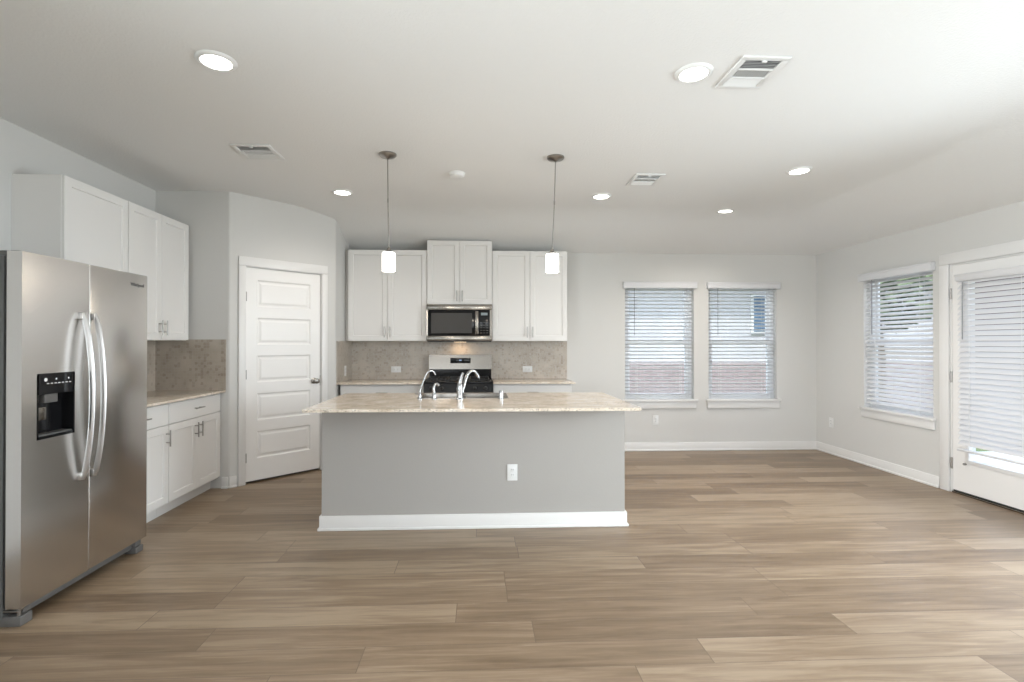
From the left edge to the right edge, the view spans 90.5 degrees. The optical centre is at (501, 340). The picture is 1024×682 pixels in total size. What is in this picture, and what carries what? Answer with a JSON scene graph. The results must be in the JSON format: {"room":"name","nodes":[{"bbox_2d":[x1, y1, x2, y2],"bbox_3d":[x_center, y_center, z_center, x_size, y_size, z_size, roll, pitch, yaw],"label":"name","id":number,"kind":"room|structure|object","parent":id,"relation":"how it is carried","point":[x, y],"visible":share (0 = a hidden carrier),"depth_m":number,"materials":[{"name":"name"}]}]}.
{"room":"open-plan kitchen","nodes":[
{"label":"open-plan kitchen","id":0,"kind":"room"},
{"bbox_2d":[0,118,155,249],"bbox_3d":[-3.131,-0.092,1.139,0.140,2.900,10.032,0,0,-3],"label":"wall","id":1,"kind":"structure","parent":0,"point":[22,151],"depth_m":3.50,"materials":[{"name":"grey paint"}]},
{"bbox_2d":[11,174,127,271],"bbox_3d":[-2.985,-0.538,3.570,0.368,1.066,0.600,0,0,-3],"label":"upper cabinet","id":2,"kind":"object","parent":1,"relation":"attached to","point":[60,216],"visible":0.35,"depth_m":3.30,"materials":[{"name":"white wood"}]},
{"bbox_2d":[128,201,188,340],"bbox_3d":[-3.016,-0.535,4.274,0.368,1.066,0.806,0,0,-3],"label":"upper cabinet","id":3,"kind":"object","parent":1,"relation":"attached to","point":[158,244],"visible":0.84,"depth_m":4.29,"materials":[{"name":"white wood"}]},
{"bbox_2d":[155,191,222,487],"bbox_3d":[-2.916,-0.073,4.776,0.613,2.900,0.100,0,0,-3],"label":"wall","id":4,"kind":"structure","parent":0,"point":[202,211],"depth_m":4.74,"materials":[{"name":"grey paint"}]},
{"bbox_2d":[222,192,349,485],"bbox_3d":[-2.104,-0.070,5.419,0.407,2.900,1.662,0,0,26],"label":"wall","id":5,"kind":"structure","parent":0,"point":[256,227],"depth_m":5.01,"materials":[{"name":"grey paint"}]},
{"bbox_2d":[147,339,225,391],"bbox_3d":[-2.866,0.223,4.026,0.646,0.472,1.400,0,0,-3],"label":"tile backsplash","id":6,"kind":"structure","parent":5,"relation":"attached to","point":[190,364],"depth_m":4.71,"materials":[{"name":"tile"}]},
{"bbox_2d":[221,476,236,488],"bbox_3d":[-2.545,1.324,4.735,0.132,0.105,0.048,0,0,-27],"label":"baseboard","id":7,"kind":"structure","parent":5,"relation":"attached to","point":[233,479],"depth_m":4.73,"materials":[{"name":"white wood"}]},
{"bbox_2d":[238,256,327,486],"bbox_3d":[-2.201,0.289,5.143,0.168,2.179,0.906,0,0,42],"label":"door","id":8,"kind":"structure","parent":5,"relation":"in","point":[283,305],"depth_m":5.10,"materials":[{"name":"white wood"}]},
{"bbox_2d":[0,0,1023,254],"bbox_3d":[0.609,-1.363,1.382,7.455,0.556,10.092,0,0,-3],"label":"ceiling","id":9,"kind":"structure","parent":0,"point":[906,115],"depth_m":3.12,"materials":[{"name":"white paint"}]},
{"bbox_2d":[194,49,237,71],"bbox_3d":[-1.432,-1.398,2.546,0.192,0.014,0.192,0,0,-3],"label":"recessed light","id":10,"kind":"object","parent":9,"relation":"in","point":[211,59],"visible":1,"depth_m":2.53,"materials":[{"name":"white plastic"}]},
{"bbox_2d":[229,144,284,159],"bbox_3d":[-1.803,-1.389,3.759,0.280,0.018,0.295,0,0,-3],"label":"ceiling vent","id":11,"kind":"object","parent":9,"relation":"in","point":[249,151],"visible":1,"depth_m":3.74,"materials":[{"name":"white plastic"}]},
{"bbox_2d":[332,189,352,195],"bbox_3d":[-1.494,-1.386,4.756,0.192,0.014,0.192,0,0,-3],"label":"recessed light","id":12,"kind":"object","parent":9,"relation":"in","point":[343,192],"visible":1,"depth_m":4.74,"materials":[{"name":"white plastic"}]},
{"bbox_2d":[379,151,396,271],"bbox_3d":[-0.856,-0.958,3.806,0.132,0.880,0.132,0,0,-3],"label":"pendant lamp","id":13,"kind":"object","parent":9,"relation":"hanging from","point":[388,256],"visible":1,"depth_m":3.77,"materials":[{"name":"white glass"}]},
{"bbox_2d":[448,170,464,178],"bbox_3d":[-0.375,-1.376,4.235,0.140,0.040,0.140,0,0,-3],"label":"smoke detector","id":14,"kind":"object","parent":9,"relation":"attached to","point":[455,174],"visible":1,"depth_m":4.19,"materials":[{"name":"white plastic"}]},
{"bbox_2d":[546,154,563,272],"bbox_3d":[0.405,-0.958,3.867,0.142,0.880,0.132,0,0,-3],"label":"pendant lamp","id":15,"kind":"object","parent":9,"relation":"hanging from","point":[552,258],"visible":1,"depth_m":3.83,"materials":[{"name":"white glass"}]},
{"bbox_2d":[591,193,610,199],"bbox_3d":[0.957,-1.386,4.884,0.192,0.014,0.192,0,0,-3],"label":"recessed light","id":16,"kind":"object","parent":9,"relation":"in","point":[599,196],"visible":1,"depth_m":4.87,"materials":[{"name":"white plastic"}]},
{"bbox_2d":[626,173,665,185],"bbox_3d":[1.242,-1.386,4.397,0.250,0.018,0.310,0,0,-3],"label":"ceiling vent","id":17,"kind":"object","parent":9,"relation":"in","point":[640,179],"visible":1,"depth_m":4.39,"materials":[{"name":"white plastic"}]},
{"bbox_2d":[674,62,713,82],"bbox_3d":[1.006,-1.397,2.659,0.192,0.014,0.192,0,0,-3],"label":"recessed light","id":18,"kind":"object","parent":9,"relation":"in","point":[694,72],"visible":1,"depth_m":2.64,"materials":[{"name":"white plastic"}]},
{"bbox_2d":[716,209,733,212],"bbox_3d":[2.390,-1.383,5.438,0.192,0.014,0.192,0,0,-3],"label":"recessed light","id":19,"kind":"object","parent":9,"relation":"in","point":[721,210],"visible":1,"depth_m":5.40,"materials":[{"name":"white plastic"}]},
{"bbox_2d":[715,55,791,88],"bbox_3d":[1.306,-1.395,2.658,0.245,0.018,0.310,0,0,-3],"label":"ceiling vent","id":20,"kind":"object","parent":9,"relation":"in","point":[751,71],"visible":1,"depth_m":2.64,"materials":[{"name":"white plastic"}]},
{"bbox_2d":[786,166,812,174],"bbox_3d":[2.440,-1.389,4.164,0.192,0.014,0.192,0,0,-3],"label":"recessed light","id":21,"kind":"object","parent":9,"relation":"in","point":[804,169],"visible":1,"depth_m":4.14,"materials":[{"name":"white plastic"}]},
{"bbox_2d":[0,450,1023,681],"bbox_3d":[0.584,1.419,1.366,7.705,0.120,10.292,0,0,-3],"label":"floor","id":22,"kind":"structure","parent":0,"point":[727,565],"depth_m":2.70,"materials":[{"name":"brown wood"}]},
{"bbox_2d":[0,250,146,626],"bbox_3d":[-2.665,0.469,2.856,0.884,1.796,0.917,0,0,-3],"label":"refrigerator","id":23,"kind":"object","parent":22,"relation":"on","point":[73,335],"visible":1,"depth_m":2.69,"materials":[{"name":"grey metal"}]},
{"bbox_2d":[146,404,170,522],"bbox_3d":[-2.845,0.924,3.624,0.622,0.894,0.606,0,0,-3],"label":"base cabinet","id":24,"kind":"object","parent":22,"relation":"on","point":[157,416],"visible":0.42,"depth_m":3.82,"materials":[{"name":"white wood"}]},
{"bbox_2d":[157,394,219,516],"bbox_3d":[-2.876,0.927,4.321,0.622,0.894,0.786,0,0,-3],"label":"base cabinet","id":25,"kind":"object","parent":22,"relation":"on","point":[194,424],"visible":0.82,"depth_m":4.28,"materials":[{"name":"white wood"}]},
{"bbox_2d":[147,390,225,406],"bbox_3d":[-2.866,0.469,4.022,0.645,0.020,1.404,0,0,-3],"label":"countertop","id":26,"kind":"structure","parent":25,"relation":"on","point":[157,397],"depth_m":4.26,"materials":[{"name":"stone"}]},
{"bbox_2d":[340,385,423,394],"bbox_3d":[-1.340,0.936,5.908,0.922,0.894,0.622,0,0,-3],"label":"base cabinet","id":27,"kind":"object","parent":22,"relation":"on","point":[344,389],"visible":0.24,"depth_m":5.64,"materials":[{"name":"white"}]},
{"bbox_2d":[337,379,425,384],"bbox_3d":[-1.352,0.479,5.913,0.954,0.020,0.644,0,0,-3],"label":"countertop","id":28,"kind":"structure","parent":27,"relation":"on","point":[351,381],"depth_m":5.65,"materials":[{"name":"stone"}]},
{"bbox_2d":[423,354,492,392],"bbox_3d":[-0.491,0.762,5.878,0.762,1.182,0.728,0,0,-3],"label":"gas range","id":29,"kind":"object","parent":22,"relation":"on","point":[448,369],"visible":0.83,"depth_m":6.17,"materials":[{"name":"grey metal"}]},
{"bbox_2d":[424,378,492,383],"bbox_3d":[-0.492,0.464,5.898,0.762,0.027,0.602,0,0,-3],"label":"cooktop","id":30,"kind":"object","parent":29,"relation":"in","point":[429,380],"depth_m":5.65,"materials":[{"name":"black metal"}]},
{"bbox_2d":[317,411,628,530],"bbox_3d":[-0.210,0.927,4.056,2.266,0.893,0.727,0,0,-3],"label":"kitchen island","id":31,"kind":"object","parent":22,"relation":"on","point":[381,470],"visible":0.99,"depth_m":3.71,"materials":[{"name":"grey paint"}]},
{"bbox_2d":[302,392,640,412],"bbox_3d":[-0.209,0.469,3.937,2.264,0.020,1.090,0,0,-3],"label":"island countertop","id":32,"kind":"structure","parent":31,"relation":"on","point":[534,401],"depth_m":3.62,"materials":[{"name":"stone"}]},
{"bbox_2d":[415,370,435,399],"bbox_3d":[-0.593,0.347,3.991,0.184,0.223,0.042,0,0,-35],"label":"filter faucet","id":33,"kind":"object","parent":32,"relation":"on","point":[419,394],"visible":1,"depth_m":3.96,"materials":[{"name":"silver metal"}]},
{"bbox_2d":[431,383,439,399],"bbox_3d":[-0.517,0.394,3.964,0.067,0.129,0.043,0,0,-3],"label":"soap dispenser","id":34,"kind":"object","parent":32,"relation":"on","point":[435,384],"visible":1,"depth_m":3.95,"materials":[{"name":"silver metal"}]},
{"bbox_2d":[417,393,507,398],"bbox_3d":[-0.317,0.563,4.210,0.726,0.214,0.383,0,0,-3],"label":"sink","id":35,"kind":"object","parent":32,"relation":"in","point":[424,395],"visible":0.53,"depth_m":4.37,"materials":[{"name":"silver metal"}]},
{"bbox_2d":[456,369,479,399],"bbox_3d":[-0.262,0.345,4.032,0.241,0.228,0.064,0,0,-42],"label":"kitchen faucet","id":36,"kind":"object","parent":32,"relation":"on","point":[460,388],"visible":1,"depth_m":3.96,"materials":[{"name":"silver metal"}]},
{"bbox_2d":[498,390,503,398],"bbox_3d":[-0.005,0.425,3.991,0.044,0.067,0.044,0,0,-3],"label":"air gap cap","id":37,"kind":"object","parent":32,"relation":"on","point":[500,391],"visible":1,"depth_m":3.98,"materials":[{"name":"silver metal"}]},
{"bbox_2d":[507,464,516,480],"bbox_3d":[0.078,0.968,3.725,0.074,0.119,0.010,0,0,-3],"label":"wall outlet","id":38,"kind":"object","parent":31,"relation":"attached to","point":[511,468],"visible":1,"depth_m":3.72,"materials":[{"name":"white plastic"}]},
{"bbox_2d":[493,384,571,392],"bbox_3d":[0.336,0.936,5.982,0.889,0.894,0.622,0,0,-3],"label":"base cabinet","id":39,"kind":"object","parent":22,"relation":"on","point":[507,388],"visible":0.16,"depth_m":5.71,"materials":[{"name":"white"}]},
{"bbox_2d":[492,378,575,383],"bbox_3d":[0.352,0.479,5.989,0.922,0.020,0.644,0,0,-3],"label":"countertop","id":40,"kind":"structure","parent":39,"relation":"on","point":[502,380],"depth_m":5.79,"materials":[{"name":"stone"}]},
{"bbox_2d":[566,253,816,442],"bbox_3d":[0.292,-0.065,6.382,7.445,2.900,0.140,0,0,-3],"label":"wall","id":41,"kind":"structure","parent":0,"point":[595,290],"depth_m":6.41,"materials":[{"name":"grey paint"}]},
{"bbox_2d":[348,250,426,340],"bbox_3d":[-1.337,-0.525,6.058,0.911,1.066,0.368,0,0,-3],"label":"upper cabinet","id":42,"kind":"object","parent":41,"relation":"attached to","point":[382,306],"visible":0.85,"depth_m":5.92,"materials":[{"name":"white wood"}]},
{"bbox_2d":[346,250,347,340],"bbox_3d":[-1.812,-0.526,5.971,0.044,1.066,0.020,0,0,-3],"label":"trim","id":43,"kind":"structure","parent":42,"relation":"attached to","point":[346,250],"depth_m":5.96,"materials":[{"name":"grey paint"}]},
{"bbox_2d":[336,341,566,382],"bbox_3d":[-0.502,0.238,5.955,2.660,0.462,0.640,0,0,-3],"label":"tile backsplash","id":44,"kind":"structure","parent":41,"relation":"attached to","point":[361,359],"depth_m":6.25,"materials":[{"name":"tile"}]},
{"bbox_2d":[391,366,400,371],"bbox_3d":[-1.298,0.354,6.226,0.119,0.074,0.010,0,0,-3],"label":"wall outlet","id":45,"kind":"object","parent":44,"relation":"attached to","point":[393,368],"visible":1,"depth_m":6.22,"materials":[{"name":"white plastic"}]},
{"bbox_2d":[523,366,531,371],"bbox_3d":[0.319,0.355,6.297,0.119,0.074,0.010,0,0,-3],"label":"wall outlet","id":46,"kind":"object","parent":44,"relation":"attached to","point":[525,368],"visible":1,"depth_m":6.29,"materials":[{"name":"white plastic"}]},
{"bbox_2d":[427,240,491,304],"bbox_3d":[-0.500,-0.795,6.090,0.760,0.754,0.378,0,0,-3],"label":"upper cabinet","id":47,"kind":"object","parent":41,"relation":"attached to","point":[458,272],"visible":0.88,"depth_m":5.94,"materials":[{"name":"white wood"}]},
{"bbox_2d":[426,304,491,341],"bbox_3d":[-0.499,-0.199,6.055,0.760,0.436,0.426,0,0,-3],"label":"microwave","id":48,"kind":"object","parent":47,"relation":"attached to","point":[444,322],"visible":1,"depth_m":5.87,"materials":[{"name":"grey metal"}]},
{"bbox_2d":[492,251,566,340],"bbox_3d":[0.325,-0.525,6.132,0.888,1.066,0.368,0,0,-3],"label":"upper cabinet","id":49,"kind":"object","parent":41,"relation":"attached to","point":[529,303],"visible":0.96,"depth_m":5.99,"materials":[{"name":"white wood"}]},
{"bbox_2d":[653,415,657,424],"bbox_3d":[1.931,0.999,6.374,0.074,0.119,0.010,0,0,-3],"label":"wall outlet","id":50,"kind":"object","parent":41,"relation":"attached to","point":[655,417],"visible":1,"depth_m":6.37,"materials":[{"name":"white plastic"}]},
{"bbox_2d":[623,288,697,408],"bbox_3d":[1.984,0.063,6.431,0.955,1.580,0.180,0,0,-3],"label":"window","id":51,"kind":"structure","parent":41,"relation":"in","point":[662,401],"depth_m":6.45,"materials":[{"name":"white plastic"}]},
{"bbox_2d":[623,281,697,399],"bbox_3d":[1.985,0.012,6.394,0.939,1.494,0.114,0,0,-3],"label":"window blind","id":52,"kind":"object","parent":51,"relation":"attached to","point":[693,285],"visible":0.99,"depth_m":6.42,"materials":[{"name":"white plastic"}]},
{"bbox_2d":[625,441,816,450],"bbox_3d":[2.412,1.333,6.386,3.206,0.105,0.026,0,0,-3],"label":"baseboard","id":53,"kind":"structure","parent":41,"relation":"attached to","point":[765,445],"depth_m":6.40,"materials":[{"name":"white wood"}]},
{"bbox_2d":[706,289,781,407],"bbox_3d":[3.053,0.064,6.479,0.958,1.580,0.180,0,0,-3],"label":"window","id":54,"kind":"structure","parent":41,"relation":"in","point":[711,402],"depth_m":6.50,"materials":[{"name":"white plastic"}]},
{"bbox_2d":[706,282,780,398],"bbox_3d":[3.055,0.013,6.441,0.942,1.494,0.114,0,0,-3],"label":"window blind","id":55,"kind":"object","parent":54,"relation":"attached to","point":[709,285],"visible":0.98,"depth_m":6.47,"materials":[{"name":"white plastic"}]},
{"bbox_2d":[816,201,1023,490],"bbox_3d":[4.303,-0.090,1.539,0.140,2.900,10.172,0,0,-3],"label":"wall","id":56,"kind":"structure","parent":0,"point":[841,302],"depth_m":5.67,"materials":[{"name":"grey paint"}]},
{"bbox_2d":[829,417,833,427],"bbox_3d":[4.021,1.001,6.197,0.010,0.119,0.074,0,0,-3],"label":"wall outlet","id":57,"kind":"object","parent":56,"relation":"attached to","point":[831,420],"visible":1,"depth_m":6.19,"materials":[{"name":"white plastic"}]},
{"bbox_2d":[816,441,939,487],"bbox_3d":[4.221,1.307,1.521,0.026,0.105,9.878,0,0,-3],"label":"baseboard","id":58,"kind":"structure","parent":56,"relation":"attached to","point":[919,476],"depth_m":5.38,"materials":[{"name":"white wood"}]},
{"bbox_2d":[858,270,936,429],"bbox_3d":[4.114,0.057,5.247,0.180,1.580,0.946,0,0,-3],"label":"window","id":59,"kind":"structure","parent":56,"relation":"in","point":[891,416],"depth_m":5.28,"materials":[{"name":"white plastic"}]},
{"bbox_2d":[857,262,934,417],"bbox_3d":[4.075,0.006,5.246,0.113,1.494,0.930,0,0,-3],"label":"window blind","id":60,"kind":"object","parent":59,"relation":"attached to","point":[928,266],"visible":0.91,"depth_m":5.21,"materials":[{"name":"white plastic"}]},
{"bbox_2d":[939,239,1023,514],"bbox_3d":[4.159,0.289,4.159,0.236,2.170,1.145,0,0,-3],"label":"door","id":61,"kind":"structure","parent":56,"relation":"in","point":[999,486],"depth_m":4.55,"materials":[{"name":"glass"},{"name":"white painted wood"}]},
{"bbox_2d":[954,265,1023,464],"bbox_3d":[4.060,0.258,4.163,0.085,1.682,0.665,0,0,-3],"label":"window blind","id":62,"kind":"object","parent":61,"relation":"attached to","point":[987,421],"visible":1,"depth_m":4.20,"materials":[{"name":"white plastic"}]},
{"label":"outside","id":63,"kind":"structure","parent":0,"visible":0},
{"bbox_2d":[976,403,1008,451],"bbox_3d":[7.160,1.713,7.816,65.000,0.200,65.000,0,0,-3],"label":"ground","id":64,"kind":"structure","parent":63,"point":[977,449],"depth_m":7.43,"materials":[{"name":"green plant"}]},
{"bbox_2d":[629,276,997,408],"bbox_3d":[3.898,-0.917,13.691,16.200,5.120,6.400,0,0,-3],"label":"house","id":65,"kind":"structure","parent":64,"relation":"on","point":[658,379],"depth_m":11.18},
{"bbox_2d":[878,274,932,401],"bbox_3d":[6.895,-0.081,9.286,2.106,3.413,2.051,0,0,-3],"label":"tree","id":66,"kind":"object","parent":64,"relation":"on","point":[932,274],"visible":0.09,"depth_m":8.77,"materials":[{"name":"green plant"}]},
{"bbox_2d":[975,276,1023,397],"bbox_3d":[16.807,-1.778,11.515,6.600,6.820,16.700,0,0,-3],"label":"brick house","id":67,"kind":"structure","parent":64,"relation":"on","point":[1022,276],"depth_m":14.16,"materials":[{"name":"white brick"}]},
{"bbox_2d":[976,451,1023,471],"bbox_3d":[6.374,1.486,3.628,4.143,0.170,5.700,0,0,-3],"label":"patio slab","id":68,"kind":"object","parent":64,"relation":"on","point":[992,461],"visible":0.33,"depth_m":5.98,"materials":[{"name":"concrete"}]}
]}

